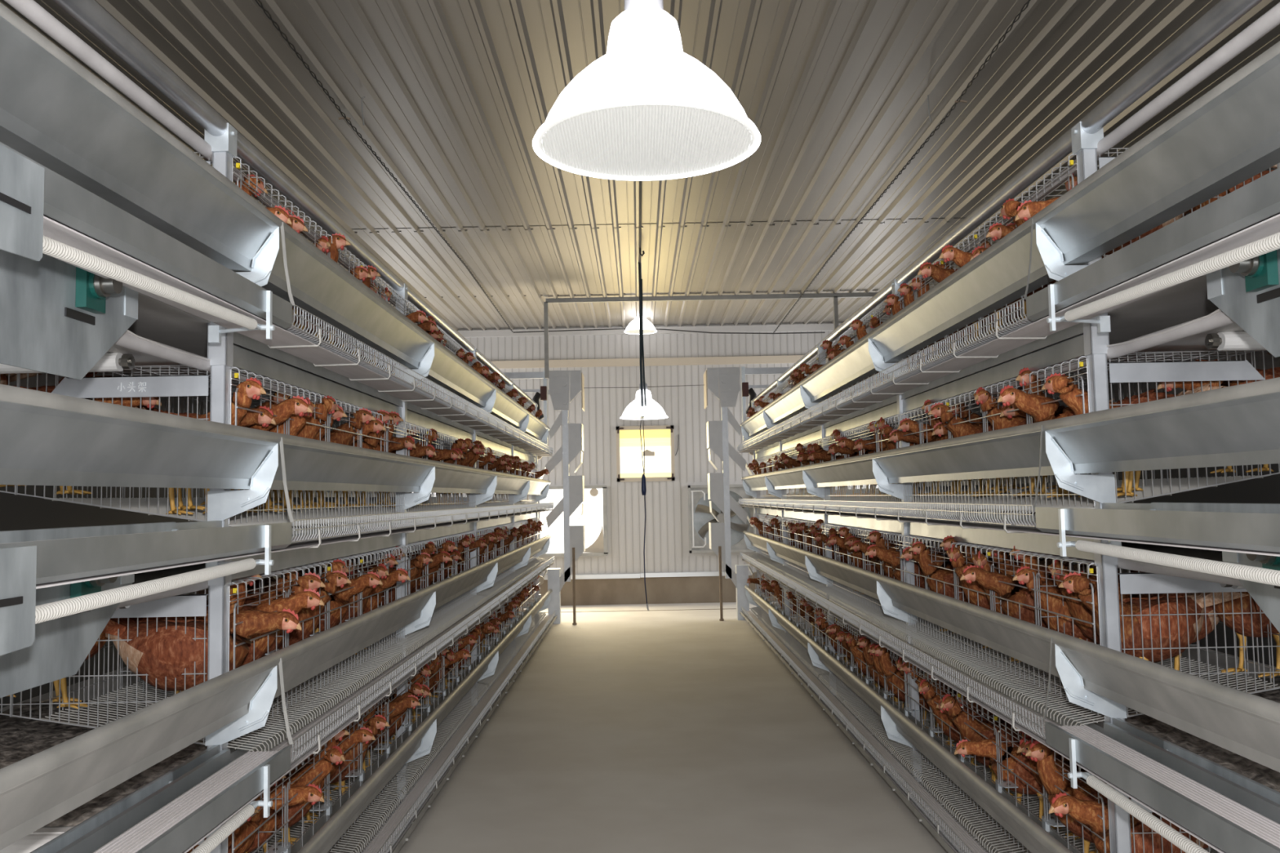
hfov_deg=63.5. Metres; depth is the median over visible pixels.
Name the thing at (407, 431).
hen
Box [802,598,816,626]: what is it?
hen
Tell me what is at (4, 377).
hen
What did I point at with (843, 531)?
hen
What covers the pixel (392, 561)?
hen
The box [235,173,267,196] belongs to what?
hen
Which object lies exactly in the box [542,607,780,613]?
trim
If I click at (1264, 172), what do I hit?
hen
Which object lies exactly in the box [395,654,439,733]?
hen
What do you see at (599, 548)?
inlet
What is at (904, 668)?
hen
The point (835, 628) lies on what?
hen
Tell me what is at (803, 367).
hen
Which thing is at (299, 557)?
belt
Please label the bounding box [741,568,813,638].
wire cage
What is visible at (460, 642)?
hen
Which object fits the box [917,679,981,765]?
hen
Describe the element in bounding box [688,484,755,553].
exhaust fan
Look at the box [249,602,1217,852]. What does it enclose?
floor
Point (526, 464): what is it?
hen
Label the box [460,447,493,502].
hen
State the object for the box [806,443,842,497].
hen
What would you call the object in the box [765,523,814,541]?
hen
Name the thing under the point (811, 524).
hen
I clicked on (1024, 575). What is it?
hen
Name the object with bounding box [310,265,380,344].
hen
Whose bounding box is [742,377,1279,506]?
trough
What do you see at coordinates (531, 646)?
wire cage
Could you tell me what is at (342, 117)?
tie
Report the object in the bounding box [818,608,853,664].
hen
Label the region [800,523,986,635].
wire cage
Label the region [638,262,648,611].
lead
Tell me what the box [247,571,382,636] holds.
hen
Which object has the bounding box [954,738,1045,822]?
hen
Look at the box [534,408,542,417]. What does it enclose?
hen
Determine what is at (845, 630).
hen
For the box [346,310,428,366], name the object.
hen
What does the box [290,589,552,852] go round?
trough
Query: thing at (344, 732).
hen
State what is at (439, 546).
hen
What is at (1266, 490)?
wall
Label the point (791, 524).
hen
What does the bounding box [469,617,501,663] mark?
hen
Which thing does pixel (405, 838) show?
metal rail
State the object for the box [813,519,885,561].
hen
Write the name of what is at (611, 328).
wire
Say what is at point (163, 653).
hen
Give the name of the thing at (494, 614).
hen
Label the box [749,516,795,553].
hen
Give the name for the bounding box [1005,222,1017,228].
hen
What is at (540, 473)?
hen
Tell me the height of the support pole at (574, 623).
0.770 m
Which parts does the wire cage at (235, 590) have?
door, support plate, door, door, door, door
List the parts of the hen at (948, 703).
leg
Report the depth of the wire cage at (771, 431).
7.55 m
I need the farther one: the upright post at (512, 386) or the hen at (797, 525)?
the upright post at (512, 386)
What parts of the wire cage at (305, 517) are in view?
door, door, door, door, door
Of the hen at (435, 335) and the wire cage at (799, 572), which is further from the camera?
the wire cage at (799, 572)
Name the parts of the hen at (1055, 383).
leg, leg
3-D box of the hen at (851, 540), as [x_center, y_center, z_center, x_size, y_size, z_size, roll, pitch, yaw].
[1.349,0.742,5.503,0.504,0.325,0.228,-2,-4,16]
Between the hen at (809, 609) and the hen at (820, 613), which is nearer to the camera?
the hen at (820, 613)
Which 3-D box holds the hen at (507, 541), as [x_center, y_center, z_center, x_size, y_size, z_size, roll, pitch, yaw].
[-1.143,0.959,7.928,0.442,0.338,0.219,-2,-4,10]
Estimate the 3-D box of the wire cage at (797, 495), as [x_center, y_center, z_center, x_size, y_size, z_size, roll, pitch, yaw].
[1.314,0.373,7.605,0.630,0.479,2.001,-1,-4,0]
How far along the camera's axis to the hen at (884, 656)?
4.86 m
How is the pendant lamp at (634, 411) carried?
hanging from the ceiling
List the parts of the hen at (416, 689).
leg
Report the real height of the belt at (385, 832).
0.024 m
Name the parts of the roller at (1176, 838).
rod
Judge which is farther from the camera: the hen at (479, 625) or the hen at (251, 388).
the hen at (479, 625)
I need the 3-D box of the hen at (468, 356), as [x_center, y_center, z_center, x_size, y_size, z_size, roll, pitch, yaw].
[-1.179,-0.258,6.072,0.458,0.345,0.221,-2,-4,14]
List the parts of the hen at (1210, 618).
leg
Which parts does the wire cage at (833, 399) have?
door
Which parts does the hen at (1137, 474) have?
leg, leg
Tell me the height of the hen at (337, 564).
0.373 m
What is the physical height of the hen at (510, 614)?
0.309 m
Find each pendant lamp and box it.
[532,0,760,180]
[620,262,667,419]
[624,315,657,334]
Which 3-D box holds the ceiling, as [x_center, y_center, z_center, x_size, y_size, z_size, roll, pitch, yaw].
[0.102,-1.764,4.605,6.534,0.082,15.950,-1,-4,0]
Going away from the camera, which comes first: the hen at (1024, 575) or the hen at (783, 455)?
the hen at (1024, 575)
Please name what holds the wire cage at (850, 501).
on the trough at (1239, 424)
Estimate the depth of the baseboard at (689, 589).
12.22 m
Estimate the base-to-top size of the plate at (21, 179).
0.159 m
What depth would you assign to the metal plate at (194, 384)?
2.56 m
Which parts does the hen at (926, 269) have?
leg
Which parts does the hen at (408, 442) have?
leg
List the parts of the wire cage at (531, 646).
door, support plate, door, support plate, door, door, door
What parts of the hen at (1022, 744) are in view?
leg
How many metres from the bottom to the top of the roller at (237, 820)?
0.058 m
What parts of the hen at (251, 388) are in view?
leg, leg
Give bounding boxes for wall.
[0,484,382,708]
[390,320,897,577]
[910,167,1279,666]
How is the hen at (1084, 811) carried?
in the wire cage at (1047, 820)
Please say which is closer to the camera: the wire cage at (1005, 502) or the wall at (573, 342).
the wire cage at (1005, 502)
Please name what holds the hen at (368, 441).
in the wire cage at (305, 517)
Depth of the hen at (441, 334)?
5.21 m
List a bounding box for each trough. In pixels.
[0,2,550,444]
[0,383,551,522]
[0,534,551,850]
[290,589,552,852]
[740,40,1279,440]
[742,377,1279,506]
[742,530,1279,772]
[744,585,1079,852]
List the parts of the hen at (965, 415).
leg, leg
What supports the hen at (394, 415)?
in the wire cage at (305, 517)
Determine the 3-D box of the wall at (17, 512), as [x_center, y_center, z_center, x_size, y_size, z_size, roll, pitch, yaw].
[-3.033,-0.037,4.434,0.080,3.330,15.850,-1,-4,0]
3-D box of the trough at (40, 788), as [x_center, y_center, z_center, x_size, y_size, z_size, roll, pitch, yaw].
[-0.954,0.882,5.717,0.204,0.223,9.330,-1,-4,0]
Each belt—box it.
[0,292,536,463]
[0,511,536,610]
[0,568,533,852]
[5,509,551,589]
[43,213,552,456]
[93,560,554,852]
[362,614,555,852]
[738,212,1279,453]
[739,503,1279,556]
[742,559,1279,852]
[743,610,986,852]
[755,274,1279,459]
[756,502,1279,589]
[757,560,1279,804]
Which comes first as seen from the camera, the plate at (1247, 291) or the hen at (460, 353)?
the plate at (1247, 291)
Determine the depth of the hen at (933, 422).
4.18 m
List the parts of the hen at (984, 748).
leg, leg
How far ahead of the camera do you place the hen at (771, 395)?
8.78 m
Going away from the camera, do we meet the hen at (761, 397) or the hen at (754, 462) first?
the hen at (761, 397)
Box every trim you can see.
[355,221,928,297]
[444,323,874,337]
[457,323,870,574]
[481,355,828,368]
[540,570,762,579]
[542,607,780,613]
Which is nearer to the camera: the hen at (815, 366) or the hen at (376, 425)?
the hen at (376, 425)
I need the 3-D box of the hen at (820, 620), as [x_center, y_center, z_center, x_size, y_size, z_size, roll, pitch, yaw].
[1.312,1.354,6.425,0.446,0.336,0.215,-2,-4,13]
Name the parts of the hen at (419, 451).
leg, leg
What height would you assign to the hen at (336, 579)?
0.348 m
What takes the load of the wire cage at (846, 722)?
attached to the upright post at (910, 565)
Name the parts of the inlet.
motor, corner panel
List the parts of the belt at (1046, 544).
joint plate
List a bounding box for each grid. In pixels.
[0,364,208,521]
[0,589,207,745]
[1098,147,1279,257]
[1109,350,1279,502]
[1120,568,1279,717]
[1131,812,1219,852]
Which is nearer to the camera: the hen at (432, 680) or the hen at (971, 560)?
the hen at (971, 560)
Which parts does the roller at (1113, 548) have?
rod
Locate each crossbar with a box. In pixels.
[111,594,208,617]
[1097,155,1116,168]
[1117,572,1247,594]
[1130,798,1153,812]
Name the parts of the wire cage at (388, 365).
door, door, door, door, door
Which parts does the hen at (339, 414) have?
leg, leg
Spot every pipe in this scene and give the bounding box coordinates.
[4,0,532,413]
[53,0,540,408]
[114,332,522,462]
[117,538,439,608]
[543,292,877,377]
[748,0,1262,405]
[755,1,1279,408]
[759,311,1235,461]
[809,521,1243,586]
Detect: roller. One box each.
[35,558,274,624]
[42,235,275,343]
[191,800,272,852]
[1046,231,1279,333]
[1057,539,1279,586]
[1067,772,1209,852]
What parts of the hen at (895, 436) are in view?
leg, leg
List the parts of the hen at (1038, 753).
leg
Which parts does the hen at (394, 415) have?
leg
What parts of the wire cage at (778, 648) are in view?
door, door, door, support plate, door, support plate, door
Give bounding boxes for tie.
[337,116,350,119]
[955,99,967,102]
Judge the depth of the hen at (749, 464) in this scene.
10.41 m
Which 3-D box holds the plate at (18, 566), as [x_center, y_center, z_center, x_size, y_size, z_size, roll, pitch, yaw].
[-0.847,0.230,1.199,0.006,0.159,0.500,-1,-4,0]
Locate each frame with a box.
[502,369,585,623]
[703,366,790,620]
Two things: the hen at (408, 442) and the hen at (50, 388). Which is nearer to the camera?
the hen at (50, 388)
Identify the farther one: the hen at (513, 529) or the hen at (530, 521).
the hen at (530, 521)
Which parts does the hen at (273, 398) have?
leg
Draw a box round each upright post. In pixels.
[204,122,237,852]
[391,283,408,799]
[465,347,478,706]
[505,382,515,653]
[532,403,538,625]
[751,400,761,619]
[776,378,790,649]
[817,343,836,695]
[891,279,922,782]
[1071,121,1131,852]
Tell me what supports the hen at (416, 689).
in the wire cage at (277, 847)
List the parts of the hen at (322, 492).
leg, leg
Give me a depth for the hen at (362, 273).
3.76 m
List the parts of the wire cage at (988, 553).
door, door, door, door, door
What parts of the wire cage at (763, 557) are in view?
door, door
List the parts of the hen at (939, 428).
leg, leg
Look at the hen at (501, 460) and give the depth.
7.16 m
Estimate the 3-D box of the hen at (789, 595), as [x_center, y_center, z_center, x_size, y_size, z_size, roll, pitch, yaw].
[1.362,1.440,7.926,0.460,0.352,0.228,-1,-4,-1]
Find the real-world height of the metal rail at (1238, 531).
0.115 m
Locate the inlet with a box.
[537,485,608,556]
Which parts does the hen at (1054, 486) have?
leg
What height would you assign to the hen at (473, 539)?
0.355 m
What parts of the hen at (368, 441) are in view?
leg, leg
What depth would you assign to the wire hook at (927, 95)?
5.32 m
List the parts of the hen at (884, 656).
leg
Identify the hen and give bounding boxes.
[0,372,111,487]
[0,373,42,385]
[50,632,107,709]
[54,396,161,494]
[102,608,302,691]
[116,377,266,515]
[129,574,262,693]
[136,391,289,505]
[137,395,312,511]
[175,405,275,510]
[186,808,258,852]
[196,559,349,598]
[196,569,351,648]
[206,570,299,605]
[206,572,325,657]
[227,775,285,852]
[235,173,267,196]
[238,397,315,512]
[240,588,324,666]
[245,783,324,852]
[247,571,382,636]
[247,584,298,590]
[253,395,338,510]
[262,745,344,852]
[264,414,312,503]
[264,560,355,579]
[266,205,292,224]
[266,563,388,654]
[269,404,346,508]
[277,728,349,847]
[286,214,307,233]
[292,232,351,325]
[294,265,371,337]
[295,553,398,578]
[297,407,375,508]
[297,568,410,648]
[303,490,337,504]
[304,726,375,823]
[308,417,386,506]
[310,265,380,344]
[310,546,404,576]
[313,235,330,253]
[317,714,389,812]
[323,281,379,350]
[323,719,368,801]
[324,702,377,790]
[333,409,393,506]
[336,287,392,356]
[342,541,436,593]
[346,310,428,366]
[346,411,403,506]
[351,551,452,593]
[360,435,415,505]
[362,694,421,772]
[363,540,457,588]
[365,682,423,767]
[371,320,438,373]
[371,684,431,753]
[374,426,420,504]
[374,538,448,558]
[378,550,462,565]
[378,552,433,605]
[379,315,436,370]
[382,444,435,507]
[382,663,431,743]
[384,428,439,505]
[386,536,470,582]
[391,329,439,375]
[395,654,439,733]
[407,533,475,582]
[407,534,471,552]
[408,648,449,724]
[409,448,460,505]
[410,649,456,717]
[411,538,487,577]
[412,337,447,386]
[415,329,444,386]
[417,448,463,505]
[417,533,484,547]
[419,532,497,574]
[421,347,465,394]
[422,637,462,699]
[422,648,471,703]
[423,438,467,505]
[428,438,474,505]
[431,351,475,400]
[432,634,477,694]
[435,527,502,543]
[437,365,489,404]
[437,533,503,564]
[439,444,480,504]
[440,361,481,403]
[442,623,480,682]
[444,444,485,504]
[444,626,481,688]
[447,531,508,541]
[448,440,484,502]
[449,373,491,402]
[449,528,504,559]
[450,525,509,539]
[456,372,501,407]
[457,453,497,502]
[457,622,494,675]
[459,625,500,669]
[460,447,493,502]
[466,528,517,573]
[468,457,506,498]
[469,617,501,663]
[470,611,496,659]
[476,524,528,548]
[480,525,528,552]
[480,610,515,653]
[481,380,506,418]
[484,390,519,422]
[484,462,512,502]
[484,518,534,545]
[486,454,511,502]
[486,600,518,644]
[489,455,516,502]
[490,396,527,425]
[494,455,521,502]
[494,520,537,545]
[495,525,542,532]
[495,596,520,639]
[496,461,524,501]
[497,589,529,634]
[498,520,542,556]
[500,461,529,500]
[504,466,532,500]
[504,586,528,626]
[506,527,519,534]
[506,528,535,534]
[515,463,534,502]
[515,526,530,549]
[515,582,530,620]
[517,585,539,615]
[519,575,540,611]
[524,468,549,501]
[526,404,535,413]
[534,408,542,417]
[746,411,757,417]
[746,462,769,494]
[746,577,774,604]
[747,407,768,431]
[749,464,778,495]
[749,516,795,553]
[751,459,771,497]
[751,516,801,554]
[753,400,791,423]
[758,395,778,424]
[759,462,790,493]
[760,573,782,609]
[760,579,783,595]
[760,583,794,619]
[764,513,813,542]
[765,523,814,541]
[767,392,805,422]
[767,458,790,494]
[769,517,819,546]
[769,580,802,624]
[773,455,795,495]
[773,462,806,494]
[774,392,815,420]
[777,455,807,495]
[779,453,806,497]
[782,456,808,497]
[783,520,833,549]
[786,520,839,550]
[786,591,817,635]
[787,378,814,415]
[787,522,839,551]
[789,371,828,404]
[789,525,850,542]
[791,368,838,403]
[791,522,853,553]
[792,379,839,406]
[795,443,817,497]
[795,453,840,495]
[797,522,862,555]
[798,363,848,408]
[799,597,825,644]
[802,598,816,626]
[804,448,839,494]
[805,604,838,655]
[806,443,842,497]
[807,450,857,497]
[808,524,870,536]
[808,524,871,559]
[809,443,847,497]
[810,364,861,400]
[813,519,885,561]
[813,532,888,564]
[813,608,844,660]
[813,617,858,670]
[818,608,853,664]
[819,339,862,394]
[824,534,897,546]
[826,348,888,391]
[826,625,865,675]
[827,443,884,496]
[827,528,900,565]
[827,533,902,591]
[827,623,872,680]
[830,429,874,495]
[833,343,889,391]
[834,431,876,495]
[835,631,882,688]
[836,436,884,496]
[836,526,879,595]
[837,334,888,385]
[844,535,940,573]
[844,632,887,689]
[848,319,914,382]
[849,540,941,576]
[853,438,893,495]
[855,635,898,701]
[857,636,904,710]
[865,544,982,590]
[866,421,914,489]
[866,530,963,579]
[867,643,897,703]
[868,316,935,372]
[871,644,928,728]
[875,417,919,493]
[880,533,946,554]
[881,424,936,494]
[882,304,957,362]
[883,293,948,365]
[888,429,958,494]
[895,657,944,738]
[897,283,964,361]
[897,417,971,494]
[899,662,956,746]
[900,546,1014,570]
[908,277,987,349]
[908,541,970,633]
[910,537,990,586]
[917,262,1019,341]
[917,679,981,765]
[920,399,982,494]
[924,673,974,759]
[927,402,1001,497]
[932,421,1011,493]
[933,260,1020,333]
[936,700,999,782]
[939,244,1022,330]
[939,535,1071,590]
[940,693,1022,795]
[946,544,1069,648]
[947,403,1020,489]
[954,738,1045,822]
[955,269,1021,325]
[955,693,999,772]
[960,564,1119,662]
[963,546,1070,565]
[969,245,1048,318]
[971,551,1093,660]
[973,386,1113,496]
[978,240,991,248]
[986,222,1057,284]
[986,392,1035,493]
[988,548,1096,575]
[997,385,1176,497]
[998,391,1058,488]
[999,198,1025,226]
[1000,390,1155,491]
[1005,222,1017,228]
[1008,546,1142,611]
[1012,565,1097,644]
[1014,196,1182,257]
[1015,367,1071,493]
[1015,728,1080,839]
[1017,735,1095,845]
[1022,739,1101,852]
[1025,740,1130,852]
[1041,373,1222,497]
[1047,560,1099,644]
[1048,792,1204,852]
[1058,373,1226,492]
[1058,571,1248,662]
[1064,173,1189,217]
[1075,570,1220,671]
[1129,797,1210,848]
[1157,374,1279,473]
[1189,174,1262,213]
[1193,357,1279,375]
[1211,591,1279,678]
[1255,169,1274,175]
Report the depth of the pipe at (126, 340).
2.38 m
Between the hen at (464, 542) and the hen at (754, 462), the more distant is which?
the hen at (754, 462)
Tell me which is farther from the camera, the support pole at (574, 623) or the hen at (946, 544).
the support pole at (574, 623)
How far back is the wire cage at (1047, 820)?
3.60 m
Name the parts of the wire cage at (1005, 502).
door, door, door, door, door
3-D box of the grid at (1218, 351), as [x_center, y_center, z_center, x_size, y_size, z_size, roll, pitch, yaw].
[1.696,-0.005,2.673,0.956,0.392,0.007,-1,-4,0]
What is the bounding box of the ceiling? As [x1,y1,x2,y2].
[0,0,1279,331]
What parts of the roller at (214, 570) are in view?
rod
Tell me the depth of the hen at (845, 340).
5.58 m
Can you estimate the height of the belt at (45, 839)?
0.162 m
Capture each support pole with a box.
[572,547,577,625]
[718,546,724,621]
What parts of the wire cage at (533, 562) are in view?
door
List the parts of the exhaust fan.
blade, blade, lamp shade, blade, blade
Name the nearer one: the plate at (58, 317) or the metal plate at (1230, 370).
the plate at (58, 317)
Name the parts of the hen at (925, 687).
leg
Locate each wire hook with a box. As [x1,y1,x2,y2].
[360,96,364,125]
[927,94,931,122]
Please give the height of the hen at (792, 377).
0.351 m
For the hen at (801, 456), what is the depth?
6.88 m
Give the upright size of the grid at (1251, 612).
0.392 m
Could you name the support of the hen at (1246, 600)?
in the wire cage at (988, 553)
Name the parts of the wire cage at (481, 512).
door, door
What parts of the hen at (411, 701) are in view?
leg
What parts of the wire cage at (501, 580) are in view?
door, door, door, door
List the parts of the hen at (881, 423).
leg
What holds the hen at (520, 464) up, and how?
in the wire cage at (540, 506)
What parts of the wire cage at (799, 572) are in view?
door, door, door, door, door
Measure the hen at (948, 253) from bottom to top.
0.327 m
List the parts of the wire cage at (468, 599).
door, door, door, door, door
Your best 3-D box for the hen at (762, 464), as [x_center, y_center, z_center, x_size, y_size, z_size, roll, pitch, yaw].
[1.341,0.479,9.538,0.487,0.314,0.220,-1,-4,-2]
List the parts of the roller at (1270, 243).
rod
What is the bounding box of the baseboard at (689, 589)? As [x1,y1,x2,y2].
[522,575,776,606]
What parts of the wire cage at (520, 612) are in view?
door, door, door, door, door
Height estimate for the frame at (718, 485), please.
2.580 m
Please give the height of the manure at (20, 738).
0.017 m
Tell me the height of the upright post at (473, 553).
2.228 m
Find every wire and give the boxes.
[255,0,513,332]
[513,328,825,333]
[610,384,704,387]
[773,0,1030,332]
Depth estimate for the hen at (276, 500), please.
3.60 m
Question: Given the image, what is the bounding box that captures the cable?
[639,180,644,262]
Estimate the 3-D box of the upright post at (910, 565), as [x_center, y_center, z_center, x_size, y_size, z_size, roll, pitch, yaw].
[1.201,0.446,4.619,0.072,2.228,0.056,-1,-4,0]
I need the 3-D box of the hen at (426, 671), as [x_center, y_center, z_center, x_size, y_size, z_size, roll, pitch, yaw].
[-1.187,1.272,4.750,0.462,0.354,0.230,-1,-4,-4]
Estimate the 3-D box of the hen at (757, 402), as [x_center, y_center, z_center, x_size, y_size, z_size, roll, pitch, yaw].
[1.267,-0.082,9.211,0.508,0.328,0.230,-1,-4,3]
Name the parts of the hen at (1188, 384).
leg, leg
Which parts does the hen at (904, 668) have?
leg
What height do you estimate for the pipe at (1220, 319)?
0.032 m
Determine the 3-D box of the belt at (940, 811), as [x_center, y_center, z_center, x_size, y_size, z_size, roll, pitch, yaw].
[1.093,1.554,5.684,0.104,0.024,9.550,-1,-4,0]
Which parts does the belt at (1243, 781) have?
joint plate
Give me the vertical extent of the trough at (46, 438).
0.223 m
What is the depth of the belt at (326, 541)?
2.81 m
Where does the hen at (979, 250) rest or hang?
in the wire cage at (1070, 162)
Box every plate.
[0,143,44,261]
[0,249,137,379]
[0,546,36,655]
[0,573,134,697]
[51,374,210,398]
[1106,360,1265,382]
[1206,248,1279,357]
[1222,551,1279,632]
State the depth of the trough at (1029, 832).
3.87 m
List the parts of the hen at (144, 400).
leg, leg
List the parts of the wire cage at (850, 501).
door, door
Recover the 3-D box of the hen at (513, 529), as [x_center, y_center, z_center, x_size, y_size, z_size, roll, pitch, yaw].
[-1.171,0.969,8.141,0.447,0.337,0.216,-1,-4,-7]
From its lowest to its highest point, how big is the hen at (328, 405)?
0.367 m
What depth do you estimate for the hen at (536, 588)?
9.79 m
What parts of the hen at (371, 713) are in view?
leg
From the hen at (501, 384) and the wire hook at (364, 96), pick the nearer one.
the wire hook at (364, 96)
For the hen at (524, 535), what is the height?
0.330 m
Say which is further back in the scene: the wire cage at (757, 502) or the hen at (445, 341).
the wire cage at (757, 502)
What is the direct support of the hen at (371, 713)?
in the wire cage at (277, 847)
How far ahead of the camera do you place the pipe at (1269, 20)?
2.31 m
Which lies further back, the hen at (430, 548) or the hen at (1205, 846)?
the hen at (430, 548)
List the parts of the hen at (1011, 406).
leg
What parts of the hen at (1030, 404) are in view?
leg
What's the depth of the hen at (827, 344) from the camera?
6.16 m
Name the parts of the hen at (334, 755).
leg, leg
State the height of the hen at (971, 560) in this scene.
0.391 m
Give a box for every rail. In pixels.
[0,142,292,339]
[0,522,291,584]
[56,749,231,852]
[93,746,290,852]
[391,615,556,852]
[739,611,955,852]
[1026,167,1279,331]
[1035,506,1279,556]
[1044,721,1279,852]
[1102,722,1279,824]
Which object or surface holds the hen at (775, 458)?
in the wire cage at (757, 502)
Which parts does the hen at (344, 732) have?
leg, leg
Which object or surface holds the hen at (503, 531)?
in the wire cage at (501, 580)
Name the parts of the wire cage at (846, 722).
door, support plate, door, support plate, door, support plate, door, support plate, door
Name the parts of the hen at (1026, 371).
leg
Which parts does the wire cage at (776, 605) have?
door, door, door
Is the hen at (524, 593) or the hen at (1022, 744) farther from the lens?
the hen at (524, 593)
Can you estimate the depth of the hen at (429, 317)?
4.91 m
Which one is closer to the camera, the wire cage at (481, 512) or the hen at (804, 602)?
the wire cage at (481, 512)
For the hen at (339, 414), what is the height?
0.347 m
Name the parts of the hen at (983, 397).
leg, leg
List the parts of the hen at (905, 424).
leg, leg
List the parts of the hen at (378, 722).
leg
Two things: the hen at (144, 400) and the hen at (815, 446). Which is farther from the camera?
the hen at (815, 446)
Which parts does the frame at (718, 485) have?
head plate, hanger post, motor, cross rail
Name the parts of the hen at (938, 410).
leg, leg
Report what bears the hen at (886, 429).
in the wire cage at (850, 501)
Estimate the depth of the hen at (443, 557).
4.98 m
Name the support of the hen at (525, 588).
in the wire cage at (520, 612)
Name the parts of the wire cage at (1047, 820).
support plate, door, support plate, door, support plate, door, support plate, door, support plate, door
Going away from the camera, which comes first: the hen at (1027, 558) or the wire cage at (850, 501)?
the hen at (1027, 558)
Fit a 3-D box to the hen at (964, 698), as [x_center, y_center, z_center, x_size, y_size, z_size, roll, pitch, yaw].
[1.438,1.168,3.978,0.505,0.326,0.229,0,-4,-12]
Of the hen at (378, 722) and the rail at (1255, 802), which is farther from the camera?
the hen at (378, 722)
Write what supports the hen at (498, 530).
in the wire cage at (501, 580)
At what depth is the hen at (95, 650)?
2.65 m
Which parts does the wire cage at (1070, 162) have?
door, door, door, door, door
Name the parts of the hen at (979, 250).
leg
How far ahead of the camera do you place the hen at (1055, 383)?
2.75 m
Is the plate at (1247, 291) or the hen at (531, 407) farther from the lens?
the hen at (531, 407)
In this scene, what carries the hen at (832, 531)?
in the wire cage at (840, 589)
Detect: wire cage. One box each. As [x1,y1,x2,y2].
[39,545,444,764]
[45,366,444,548]
[200,156,443,401]
[226,676,445,852]
[303,422,502,527]
[321,530,502,647]
[364,621,504,776]
[377,301,501,431]
[413,444,533,518]
[416,522,534,602]
[446,595,535,689]
[458,517,554,577]
[459,457,553,513]
[475,360,533,446]
[495,574,555,644]
[504,391,553,456]
[737,387,795,452]
[738,451,806,508]
[739,513,806,573]
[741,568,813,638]
[760,355,888,442]
[761,437,895,511]
[763,517,865,595]
[764,584,856,681]
[795,295,987,425]
[798,411,1000,518]
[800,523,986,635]
[803,610,948,760]
[861,151,1252,394]
[865,350,1271,533]
[869,534,1279,739]
[873,660,1217,852]
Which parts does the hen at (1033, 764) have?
leg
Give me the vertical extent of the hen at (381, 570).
0.337 m
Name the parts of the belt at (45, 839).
joint plate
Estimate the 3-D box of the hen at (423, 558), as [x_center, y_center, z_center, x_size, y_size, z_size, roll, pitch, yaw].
[-1.148,0.734,4.615,0.444,0.335,0.214,-1,-4,-7]
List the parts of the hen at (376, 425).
leg, leg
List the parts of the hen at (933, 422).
leg, leg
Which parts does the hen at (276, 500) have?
leg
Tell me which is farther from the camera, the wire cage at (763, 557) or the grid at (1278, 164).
the wire cage at (763, 557)
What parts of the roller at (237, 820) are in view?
rod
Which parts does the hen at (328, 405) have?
leg, leg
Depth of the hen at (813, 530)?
6.84 m
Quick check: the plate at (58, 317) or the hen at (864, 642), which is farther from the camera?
the hen at (864, 642)
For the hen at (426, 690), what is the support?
in the wire cage at (463, 741)
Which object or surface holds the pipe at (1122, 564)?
on the wire cage at (840, 589)
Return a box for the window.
[616,425,678,481]
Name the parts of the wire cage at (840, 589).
door, door, door, door, door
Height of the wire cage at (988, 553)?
0.479 m
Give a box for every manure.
[0,696,306,826]
[1029,675,1279,792]
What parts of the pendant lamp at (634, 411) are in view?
lamp shade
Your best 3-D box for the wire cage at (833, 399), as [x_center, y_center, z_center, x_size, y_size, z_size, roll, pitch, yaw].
[1.306,-0.301,5.681,0.630,0.479,2.001,-1,-4,0]
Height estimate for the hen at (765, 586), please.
0.320 m
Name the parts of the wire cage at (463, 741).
door, support plate, door, support plate, door, support plate, door, support plate, door, support plate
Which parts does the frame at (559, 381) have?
cross rail, motor, hanger post, head plate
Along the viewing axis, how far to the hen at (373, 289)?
4.09 m
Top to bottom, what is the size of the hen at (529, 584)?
0.347 m
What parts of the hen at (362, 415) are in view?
leg, leg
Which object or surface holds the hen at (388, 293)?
in the wire cage at (388, 365)
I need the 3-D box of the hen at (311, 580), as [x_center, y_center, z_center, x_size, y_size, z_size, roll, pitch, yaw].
[-1.159,0.609,2.989,0.480,0.362,0.231,0,-4,-12]
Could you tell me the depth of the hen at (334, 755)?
3.22 m
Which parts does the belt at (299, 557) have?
joint plate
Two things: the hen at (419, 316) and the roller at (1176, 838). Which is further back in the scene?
the hen at (419, 316)
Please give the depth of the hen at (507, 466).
7.37 m
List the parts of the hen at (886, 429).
leg, leg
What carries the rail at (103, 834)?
attached to the upright post at (224, 147)
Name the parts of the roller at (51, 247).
rod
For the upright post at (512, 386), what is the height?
2.228 m
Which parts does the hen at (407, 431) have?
leg, leg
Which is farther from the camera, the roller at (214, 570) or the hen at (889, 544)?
the hen at (889, 544)
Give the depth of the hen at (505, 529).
7.73 m
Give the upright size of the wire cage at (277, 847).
0.479 m
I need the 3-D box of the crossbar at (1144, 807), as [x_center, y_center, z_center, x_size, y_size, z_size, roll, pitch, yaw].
[1.431,0.939,2.599,0.400,0.052,0.019,-1,-4,0]
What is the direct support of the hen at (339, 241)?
in the wire cage at (388, 365)
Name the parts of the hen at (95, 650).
leg, leg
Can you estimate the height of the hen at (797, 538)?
0.346 m
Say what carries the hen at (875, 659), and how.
in the wire cage at (846, 722)
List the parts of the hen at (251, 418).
leg, leg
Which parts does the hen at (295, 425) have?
leg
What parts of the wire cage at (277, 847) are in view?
door, support plate, door, support plate, door, support plate, door, support plate, door, support plate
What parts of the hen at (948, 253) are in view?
leg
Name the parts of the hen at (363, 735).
leg, leg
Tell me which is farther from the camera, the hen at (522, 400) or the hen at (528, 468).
the hen at (528, 468)
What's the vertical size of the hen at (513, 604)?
0.346 m
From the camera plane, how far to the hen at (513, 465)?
8.36 m
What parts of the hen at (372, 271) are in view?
leg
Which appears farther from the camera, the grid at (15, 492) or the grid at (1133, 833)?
the grid at (1133, 833)
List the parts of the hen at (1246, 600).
leg, leg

